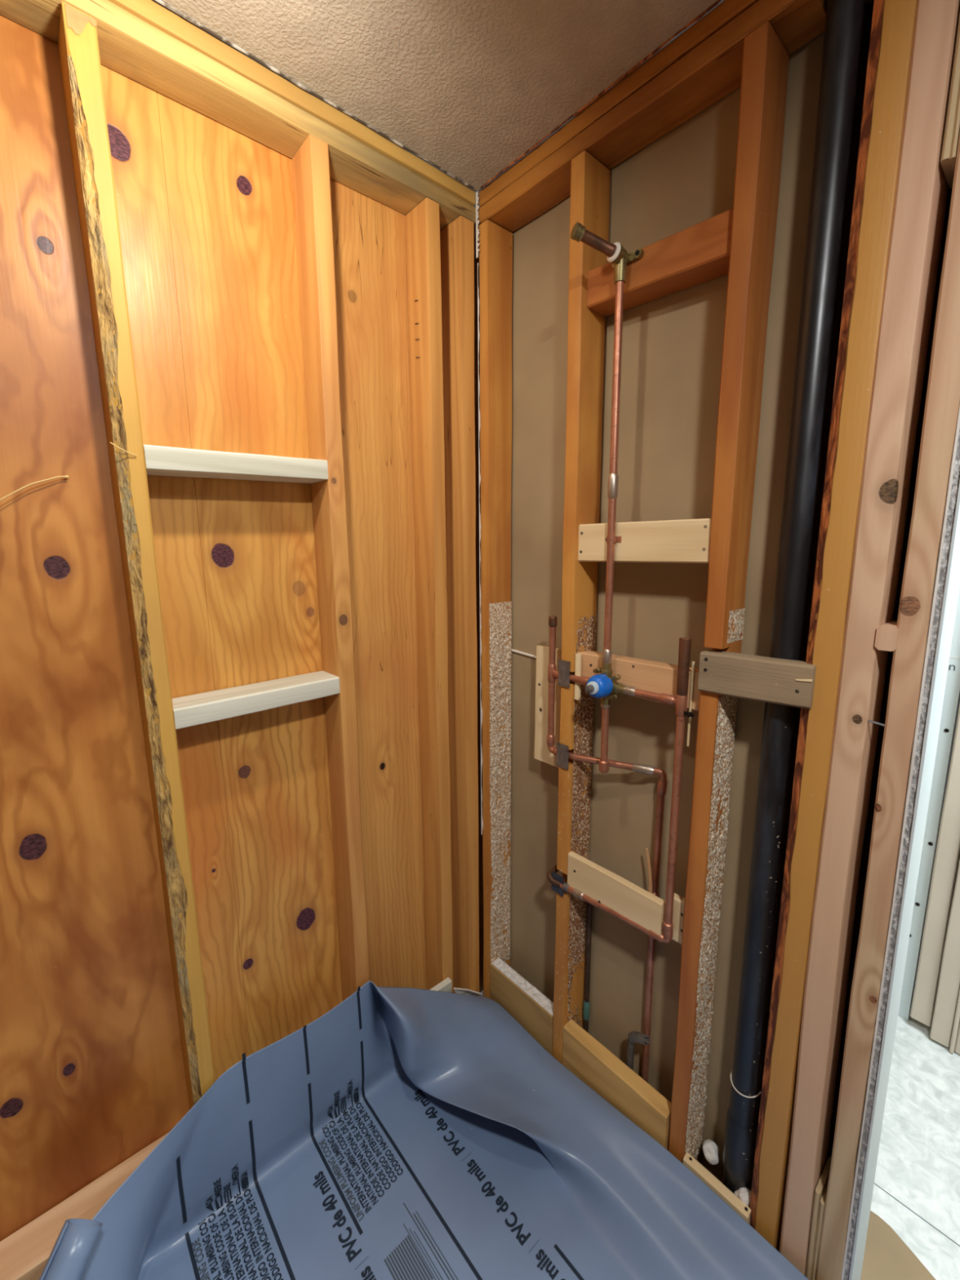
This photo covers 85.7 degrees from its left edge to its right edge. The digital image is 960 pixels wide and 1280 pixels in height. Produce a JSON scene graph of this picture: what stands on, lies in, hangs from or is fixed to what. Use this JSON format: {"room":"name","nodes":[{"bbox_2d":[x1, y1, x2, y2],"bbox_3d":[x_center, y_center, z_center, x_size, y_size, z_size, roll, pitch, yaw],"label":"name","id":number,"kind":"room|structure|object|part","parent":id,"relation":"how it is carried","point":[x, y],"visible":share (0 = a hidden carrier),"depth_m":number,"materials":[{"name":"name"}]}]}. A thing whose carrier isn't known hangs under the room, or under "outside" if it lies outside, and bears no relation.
{"room":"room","nodes":[
{"label":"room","id":0,"kind":"room"},
{"bbox_2d":[329,177,484,992],"bbox_3d":[-0.177,0.067,1.421,0.490,2.350,0.012,-9,13,-41],"label":"plywood sheathing","id":1,"kind":"object","parent":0,"point":[369,235],"visible":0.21,"depth_m":1.32,"materials":[{"name":"brown wood"}]},
{"bbox_2d":[160,0,717,191],"bbox_3d":[-0.076,-0.817,-0.461,2.396,0.066,2.495,-9,13,-41],"label":"ceiling","id":2,"kind":"structure","parent":0,"point":[468,86],"depth_m":0.90,"materials":[{"name":"paint"}]},
{"bbox_2d":[155,0,474,189],"bbox_3d":[-0.832,-0.948,0.524,2.180,0.003,0.004,-9,13,-41],"label":"torn ceiling edge","id":3,"kind":"object","parent":2,"relation":"attached to","point":[162,2],"visible":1,"depth_m":0.96,"materials":[{"name":"paper"}]},
{"bbox_2d":[480,0,721,189],"bbox_3d":[0.360,-1.009,0.835,0.003,0.005,1.080,-9,13,-41],"label":"torn ceiling edge","id":4,"kind":"object","parent":2,"relation":"attached to","point":[700,16],"visible":1,"depth_m":0.95,"materials":[{"name":"beige paper"}]},
{"bbox_2d":[509,18,952,1190],"bbox_3d":[0.327,0.090,1.238,0.014,2.360,1.153,-9,13,-41],"label":"wall","id":5,"kind":"structure","parent":0,"point":[671,356],"depth_m":1.12,"materials":[{"name":"brown paint"}]},
{"bbox_2d":[511,648,536,658],"bbox_3d":[0.147,0.046,1.420,0.008,0.020,0.165,-9,13,-40],"label":"cable","id":6,"kind":"object","parent":5,"relation":"attached to","point":[513,650],"visible":0.6,"depth_m":1.44,"materials":[{"name":"white plastic"}]},
{"bbox_2d":[840,404,959,1279],"bbox_3d":[0.674,0.171,0.785,0.113,2.350,0.028,-9,13,-41],"label":"drywall edge","id":7,"kind":"structure","parent":5,"relation":"in","point":[947,584],"depth_m":0.79,"materials":[{"name":"white"}]},
{"bbox_2d":[870,984,959,1279],"bbox_3d":[1.295,1.315,1.129,1.180,0.030,2.500,-9,13,-41],"label":"floor","id":8,"kind":"structure","parent":0,"point":[918,1161],"depth_m":1.29,"materials":[{"name":"tile"}]},
{"bbox_2d":[479,219,512,998],"bbox_3d":[0.049,0.100,1.474,0.091,2.263,0.040,-9,13,-41],"label":"stud","id":9,"kind":"object","parent":8,"relation":"on","point":[495,246],"visible":0.99,"depth_m":1.41,"materials":[{"name":"wood"}]},
{"bbox_2d":[477,262,483,834],"bbox_3d":[0.002,-0.176,1.406,0.002,1.530,0.007,-9,13,-41],"label":"tape","id":10,"kind":"object","parent":9,"relation":"attached to","point":[478,333],"visible":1,"depth_m":1.39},
{"bbox_2d":[552,151,610,1064],"bbox_3d":[0.242,0.136,1.258,0.090,2.263,0.054,-9,13,-41],"label":"stud","id":11,"kind":"object","parent":8,"relation":"on","point":[589,206],"depth_m":1.18,"materials":[{"name":"brown wood"}]},
{"bbox_2d":[533,645,561,767],"bbox_3d":[0.192,0.174,1.337,0.021,0.308,0.122,-9,13,-41],"label":"batten","id":12,"kind":"object","parent":11,"relation":"attached to","point":[541,753],"visible":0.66,"depth_m":1.35,"materials":[{"name":"brown wood"}]},
{"bbox_2d":[551,871,564,896],"bbox_3d":[0.198,0.622,1.322,0.004,0.052,0.039,-9,13,-41],"label":"plate","id":13,"kind":"object","parent":11,"relation":"attached to","point":[557,877],"visible":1,"depth_m":1.32,"materials":[{"name":"metal"}]},
{"bbox_2d":[555,742,568,769],"bbox_3d":[0.200,0.282,1.258,0.004,0.060,0.036,-9,13,-41],"label":"plate","id":14,"kind":"object","parent":11,"relation":"attached to","point":[562,753],"visible":1,"depth_m":1.26,"materials":[{"name":"metal"}]},
{"bbox_2d":[557,659,570,688],"bbox_3d":[0.198,0.080,1.224,0.004,0.063,0.034,-9,13,-41],"label":"plate","id":15,"kind":"object","parent":11,"relation":"attached to","point":[563,665],"visible":1,"depth_m":1.22,"materials":[{"name":"metal"}]},
{"bbox_3d":[0.229,0.086,1.211,0.012,0.108,0.015,-9,13,-41],"label":"shim strip","id":16,"kind":"part","parent":11,"relation":"part of","materials":[{"name":"beige wood"}]},
{"bbox_2d":[567,851,665,942],"bbox_3d":[0.310,0.591,1.207,0.019,0.095,0.254,-9,13,-41],"label":"board","id":17,"kind":"object","parent":11,"relation":"attached to","point":[643,908],"visible":1,"depth_m":1.19,"materials":[{"name":"brown wood"}]},
{"bbox_2d":[546,222,693,1082],"bbox_3d":[0.282,0.201,1.142,0.199,1.974,0.375,-9,13,-41],"label":"copper pipes","id":18,"kind":"object","parent":11,"relation":"attached to","point":[602,686],"visible":0.88,"depth_m":1.09,"materials":[{"name":"orange metal"}]},
{"bbox_3d":[0.232,0.103,1.094,0.016,0.016,0.016,-9,13,-41],"label":"valve stem","id":19,"kind":"part","parent":18,"relation":"part of","materials":[{"name":"metal"}]},
{"bbox_3d":[0.219,-0.744,0.970,0.075,0.038,0.021,-4,10,-18],"label":"shower arm","id":20,"kind":"part","parent":18,"relation":"part of","materials":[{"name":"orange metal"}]},
{"bbox_2d":[645,848,652,893],"bbox_3d":[0.388,0.531,1.191,0.003,0.105,0.023,-9,13,-41],"label":"copper sliver","id":21,"kind":"object","parent":18,"relation":"attached to","point":[650,879],"visible":0.98,"depth_m":1.19,"materials":[{"name":"brown metal"}]},
{"bbox_2d":[578,650,699,746],"bbox_3d":[0.343,0.108,1.124,0.044,0.173,0.301,-9,13,-41],"label":"board","id":22,"kind":"object","parent":11,"relation":"attached to","point":[660,677],"depth_m":1.09,"materials":[{"name":"brown wood"}]},
{"bbox_3d":[0.414,0.126,1.017,0.005,0.173,0.005,-9,13,-41],"label":"shim strip","id":23,"kind":"part","parent":22,"relation":"part of","materials":[{"name":"beige wood"}]},
{"bbox_2d":[586,208,733,316],"bbox_3d":[0.350,-0.712,0.993,0.072,0.082,0.301,-9,13,-41],"label":"board","id":24,"kind":"object","parent":11,"relation":"attached to","point":[698,254],"visible":0.85,"depth_m":0.96,"materials":[{"name":"brown wood"}]},
{"bbox_2d":[582,902,592,1032],"bbox_3d":[0.290,0.950,1.401,0.017,0.570,0.017,-9,13,-41],"label":"pipe","id":25,"kind":"object","parent":8,"relation":"on","point":[589,907],"visible":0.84,"depth_m":1.38,"materials":[{"name":"brown metal"}]},
{"bbox_2d":[626,1031,650,1071],"bbox_3d":[0.384,1.094,1.271,0.023,0.330,0.063,-7,12,-32],"label":"pipe elbow","id":26,"kind":"object","parent":8,"relation":"on","point":[633,1037],"visible":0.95,"depth_m":1.26,"materials":[{"name":"grey metal"}]},
{"bbox_2d":[668,21,789,1163],"bbox_3d":[0.464,0.178,1.010,0.091,2.263,0.046,-9,13,-41],"label":"stud","id":27,"kind":"object","parent":8,"relation":"on","point":[765,64],"visible":0.94,"depth_m":0.92,"materials":[{"name":"wood"}]},
{"bbox_2d":[577,518,711,563],"bbox_3d":[0.328,-0.200,1.059,0.021,0.082,0.301,-9,13,-41],"label":"board","id":28,"kind":"object","parent":27,"relation":"attached to","point":[683,540],"visible":0.98,"depth_m":1.03,"materials":[{"name":"brown wood"}]},
{"bbox_2d":[478,0,826,232],"bbox_3d":[0.268,-0.993,1.024,0.091,0.037,0.716,-9,13,-41],"label":"plate","id":29,"kind":"object","parent":27,"relation":"on","point":[712,70],"visible":0.84,"depth_m":0.93,"materials":[{"name":"brown wood"}]},
{"bbox_2d":[479,0,759,206],"bbox_3d":[0.268,-1.031,1.017,0.089,0.035,0.716,-9,13,-41],"label":"plate","id":30,"kind":"object","parent":29,"relation":"on","point":[726,11],"visible":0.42,"depth_m":0.95,"materials":[{"name":"brown wood"}]},
{"bbox_2d":[671,893,684,944],"bbox_3d":[0.426,0.598,1.109,0.020,0.101,0.048,-9,13,-41],"label":"board","id":31,"kind":"object","parent":27,"relation":"attached to","point":[678,901],"visible":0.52,"depth_m":1.10,"materials":[{"name":"brown wood"}]},
{"bbox_2d":[702,1139,719,1164],"bbox_3d":[0.511,1.132,1.145,0.034,0.036,0.036,5,11,27],"label":"lump","id":32,"kind":"object","parent":27,"relation":"attached to","point":[711,1150],"visible":1,"depth_m":1.14,"materials":[{"name":"white"}]},
{"bbox_2d":[697,649,816,709],"bbox_3d":[0.483,0.067,0.909,0.040,0.078,0.185,-9,13,-41],"label":"block","id":33,"kind":"object","parent":27,"relation":"attached to","point":[790,682],"visible":0.98,"depth_m":0.89,"materials":[{"name":"brown wood"}]},
{"bbox_2d":[722,0,874,1193],"bbox_3d":[0.545,0.132,0.927,0.080,2.340,0.074,-9,13,-41],"label":"drain pipe","id":34,"kind":"object","parent":8,"relation":"on","point":[846,20],"visible":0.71,"depth_m":0.85,"materials":[{"name":"black plastic"}]},
{"bbox_2d":[730,1068,761,1097],"bbox_3d":[0.531,0.901,1.047,0.032,0.012,0.059,-6,11,-31],"label":"wire loop","id":35,"kind":"object","parent":34,"relation":"attached to","point":[759,1093],"visible":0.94,"depth_m":1.03,"materials":[{"name":"white"}]},
{"bbox_2d":[749,0,917,1251],"bbox_3d":[0.578,0.156,0.875,0.091,2.350,0.051,-9,13,-41],"label":"stud","id":36,"kind":"object","parent":8,"relation":"on","point":[893,21],"visible":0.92,"depth_m":0.80,"materials":[{"name":"brown wood"}]},
{"bbox_2d":[778,0,959,1275],"bbox_3d":[0.613,0.163,0.837,0.092,2.350,0.058,-9,13,-41],"label":"stud","id":37,"kind":"object","parent":8,"relation":"on","point":[922,184],"visible":0.94,"depth_m":0.77,"materials":[{"name":"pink wood"}]},
{"bbox_2d":[805,1156,831,1279],"bbox_3d":[0.639,1.157,0.985,0.085,0.340,0.010,-9,13,-41],"label":"spacer","id":38,"kind":"object","parent":37,"relation":"attached to","point":[824,1179],"visible":0.5,"depth_m":0.95,"materials":[{"name":"brown wood"}]},
{"bbox_2d":[867,720,884,726],"bbox_3d":[0.601,0.126,0.782,0.004,0.007,0.024,-9,13,-41],"label":"nail","id":39,"kind":"object","parent":37,"relation":"attached to","point":[869,721],"visible":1,"depth_m":0.78,"materials":[{"name":"metal"}]},
{"bbox_2d":[874,620,898,651],"bbox_3d":[0.625,-0.008,0.783,0.083,0.037,0.026,-9,13,-41],"label":"block","id":40,"kind":"object","parent":37,"relation":"attached to","point":[886,634],"visible":0.7,"depth_m":0.76,"materials":[{"name":"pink wood"}]},
{"bbox_2d":[940,14,959,188],"bbox_3d":[0.620,-0.804,0.652,0.084,0.382,0.010,-9,13,-41],"label":"spacer","id":41,"kind":"object","parent":37,"relation":"attached to","point":[945,154],"visible":0.78,"depth_m":0.65,"materials":[{"name":"brown wood"}]},
{"bbox_2d":[815,133,959,1279],"bbox_3d":[0.650,0.169,0.796,0.092,2.350,0.047,-9,13,-41],"label":"stud","id":42,"kind":"object","parent":8,"relation":"on","point":[943,393],"visible":0.83,"depth_m":0.76,"materials":[{"name":"beige wood"}]},
{"bbox_2d":[949,80,959,174],"bbox_3d":[0.625,-0.802,0.646,0.083,0.384,0.008,-9,13,-41],"label":"spacer","id":43,"kind":"object","parent":42,"relation":"attached to","point":[953,151],"visible":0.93,"depth_m":0.65,"materials":[{"name":"brown wood"}]},
{"bbox_2d":[860,1210,935,1279],"bbox_3d":[0.842,1.324,0.996,0.305,0.002,0.900,-9,13,-41],"label":"paper","id":44,"kind":"object","parent":8,"relation":"on","point":[886,1256],"visible":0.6,"depth_m":1.09,"materials":[{"name":"beige paper"}]},
{"bbox_2d":[874,1182,959,1246],"bbox_3d":[1.240,1.343,0.882,0.002,0.001,1.000,-9,13,-41],"label":"seam","id":45,"kind":"object","parent":8,"relation":"on","point":[874,1183],"depth_m":1.17,"materials":[{"name":"grey"}]},
{"bbox_2d":[897,586,959,1037],"bbox_3d":[1.667,0.101,1.124,0.043,2.360,2.300,-9,13,-41],"label":"wall","id":46,"kind":"structure","parent":0,"point":[952,691],"depth_m":1.54,"materials":[{"name":"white paint"}]},
{"bbox_2d":[910,704,959,1054],"bbox_3d":[1.391,0.061,1.376,0.050,2.345,0.152,-6,11,-29],"label":"door frame","id":47,"kind":"structure","parent":46,"relation":"attached to","point":[948,997],"depth_m":1.53,"materials":[{"name":"beige wood"}]},
{"bbox_3d":[-0.120,1.516,0.030,2.420,0.029,2.700,-9,13,-41],"label":"floor","id":48,"kind":"structure","parent":0,"visible":0},
{"bbox_2d":[0,1132,168,1279],"bbox_3d":[-0.956,1.243,0.850,0.901,0.239,0.088,-9,13,-41],"label":"board","id":49,"kind":"object","parent":48,"relation":"on","point":[24,1254],"visible":0.32,"depth_m":0.97,"materials":[{"name":"beige wood"}]},
{"bbox_2d":[0,14,189,1241],"bbox_3d":[-0.988,0.195,0.715,0.924,2.350,0.012,-9,13,-41],"label":"plywood sheathing","id":50,"kind":"object","parent":48,"relation":"on","point":[92,1073],"visible":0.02,"depth_m":0.92,"materials":[{"name":"brown wood"}]},
{"bbox_2d":[0,475,68,500],"bbox_3d":[-0.734,-0.244,0.843,0.006,0.058,0.108,8,13,39],"label":"strand","id":51,"kind":"object","parent":50,"relation":"attached to","point":[66,476],"visible":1,"depth_m":0.84,"materials":[{"name":"brown"}]},
{"bbox_2d":[57,1,214,1110],"bbox_3d":[-0.609,0.188,0.985,0.042,2.266,0.091,-9,13,-41],"label":"stud","id":52,"kind":"object","parent":48,"relation":"on","point":[77,42],"visible":0.91,"depth_m":0.89,"materials":[{"name":"yellow wood"}]},
{"bbox_2d":[110,442,136,456],"bbox_3d":[-0.589,-0.315,0.854,0.035,0.020,0.009,-6,11,-29],"label":"strand","id":53,"kind":"object","parent":52,"relation":"attached to","point":[110,442],"visible":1,"depth_m":0.85,"materials":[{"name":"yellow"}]},
{"bbox_2d":[172,671,339,729],"bbox_3d":[-0.470,0.120,1.097,0.330,0.045,0.090,-9,13,-41],"label":"crosspiece","id":54,"kind":"object","parent":52,"relation":"attached to","point":[227,703],"visible":0.97,"depth_m":1.06,"materials":[{"name":"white wood"}]},
{"bbox_2d":[100,63,342,1081],"bbox_3d":[-0.501,0.118,1.139,0.374,2.350,0.012,-9,13,-41],"label":"plywood sheathing","id":55,"kind":"object","parent":48,"relation":"on","point":[206,208],"visible":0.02,"depth_m":1.07,"materials":[{"name":"brown wood"}]},
{"bbox_2d":[291,134,369,1000],"bbox_3d":[-0.332,0.144,1.227,0.042,2.266,0.091,-9,13,-41],"label":"stud","id":56,"kind":"object","parent":48,"relation":"on","point":[310,163],"visible":0.84,"depth_m":1.14,"materials":[{"name":"brown wood"}]},
{"bbox_2d":[143,444,328,483],"bbox_3d":[-0.473,-0.340,1.017,0.330,0.049,0.089,-9,13,-41],"label":"crosspiece","id":57,"kind":"object","parent":56,"relation":"attached to","point":[160,460],"visible":0.97,"depth_m":0.97,"materials":[{"name":"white wood"}]},
{"bbox_2d":[0,0,475,231],"bbox_3d":[-0.898,-0.903,0.543,2.294,0.037,0.091,-9,13,-41],"label":"plate","id":58,"kind":"object","parent":56,"relation":"on","point":[129,46],"visible":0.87,"depth_m":0.92,"materials":[{"name":"brown wood"}]},
{"bbox_2d":[108,0,475,206],"bbox_3d":[-0.899,-0.940,0.537,2.294,0.034,0.091,-9,13,-41],"label":"plate","id":59,"kind":"object","parent":58,"relation":"on","point":[150,11],"visible":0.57,"depth_m":0.95,"materials":[{"name":"brown wood"}]},
{"bbox_2d":[475,191,479,258],"bbox_3d":[-0.005,-1.008,1.257,0.003,0.142,0.011,-9,13,-41],"label":"tape","id":60,"kind":"object","parent":58,"relation":"attached to","point":[477,250],"visible":1,"depth_m":1.26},
{"bbox_2d":[38,981,808,1279],"bbox_3d":[-0.050,1.148,0.789,1.168,0.422,1.321,-9,13,-41],"label":"liner","id":61,"kind":"object","parent":48,"relation":"on","point":[397,1133],"visible":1,"depth_m":1.13,"materials":[{"name":"plastic"}]},
{"bbox_2d":[403,1202,457,1279],"bbox_3d":[-0.094,1.244,1.043,0.034,0.001,0.230,-9,13,-41],"label":"print","id":62,"kind":"object","parent":61,"relation":"attached to","point":[426,1246],"depth_m":1.06,"materials":[{"name":"grey"}]},
{"bbox_2d":[405,197,453,992],"bbox_3d":[-0.127,0.112,1.404,0.042,2.266,0.092,-9,13,-41],"label":"stud","id":63,"kind":"object","parent":48,"relation":"on","point":[422,222],"visible":0.88,"depth_m":1.33,"materials":[{"name":"brown wood"}]},
{"bbox_2d":[429,977,452,992],"bbox_3d":[-0.132,1.015,1.476,0.116,0.042,0.020,-9,13,-41],"label":"board","id":64,"kind":"object","parent":63,"relation":"attached to","point":[445,985],"visible":0.28,"depth_m":1.49,"materials":[{"name":"brown wood"}]},
{"bbox_2d":[453,987,481,995],"bbox_3d":[-0.038,1.063,1.568,0.095,0.065,0.020,-6,11,-30],"label":"scrap","id":65,"kind":"object","parent":63,"relation":"attached to","point":[463,991],"visible":0.71,"depth_m":1.56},
{"bbox_2d":[440,215,479,995],"bbox_3d":[-0.052,0.100,1.470,0.047,2.266,0.092,-9,13,-41],"label":"stud","id":66,"kind":"object","parent":48,"relation":"on","point":[457,238],"visible":0.78,"depth_m":1.40,"materials":[{"name":"brown wood"}]},
{"bbox_2d":[489,957,553,1055],"bbox_3d":[0.128,1.115,1.524,0.038,0.247,0.248,-9,13,-41],"label":"board","id":67,"kind":"object","parent":48,"relation":"on","point":[529,1006],"visible":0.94,"depth_m":1.49,"materials":[{"name":"brown wood"}]},
{"bbox_2d":[562,1019,671,1151],"bbox_3d":[0.333,1.157,1.293,0.040,0.240,0.296,-9,13,-41],"label":"board","id":68,"kind":"object","parent":48,"relation":"on","point":[584,1055],"visible":0.44,"depth_m":1.26,"materials":[{"name":"brown wood"}]},
{"bbox_2d":[682,1151,751,1224],"bbox_3d":[0.495,1.220,1.098,0.021,0.182,0.135,-9,13,-41],"label":"board","id":69,"kind":"object","parent":48,"relation":"on","point":[691,1163],"visible":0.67,"depth_m":1.08,"materials":[{"name":"brown wood"}]},
{"bbox_2d":[733,1187,751,1207],"bbox_3d":[0.546,1.145,1.063,0.036,0.039,0.032,-3,10,-16],"label":"lump","id":70,"kind":"object","parent":69,"relation":"on","point":[744,1194],"visible":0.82,"depth_m":1.06,"materials":[{"name":"white"}]}
]}

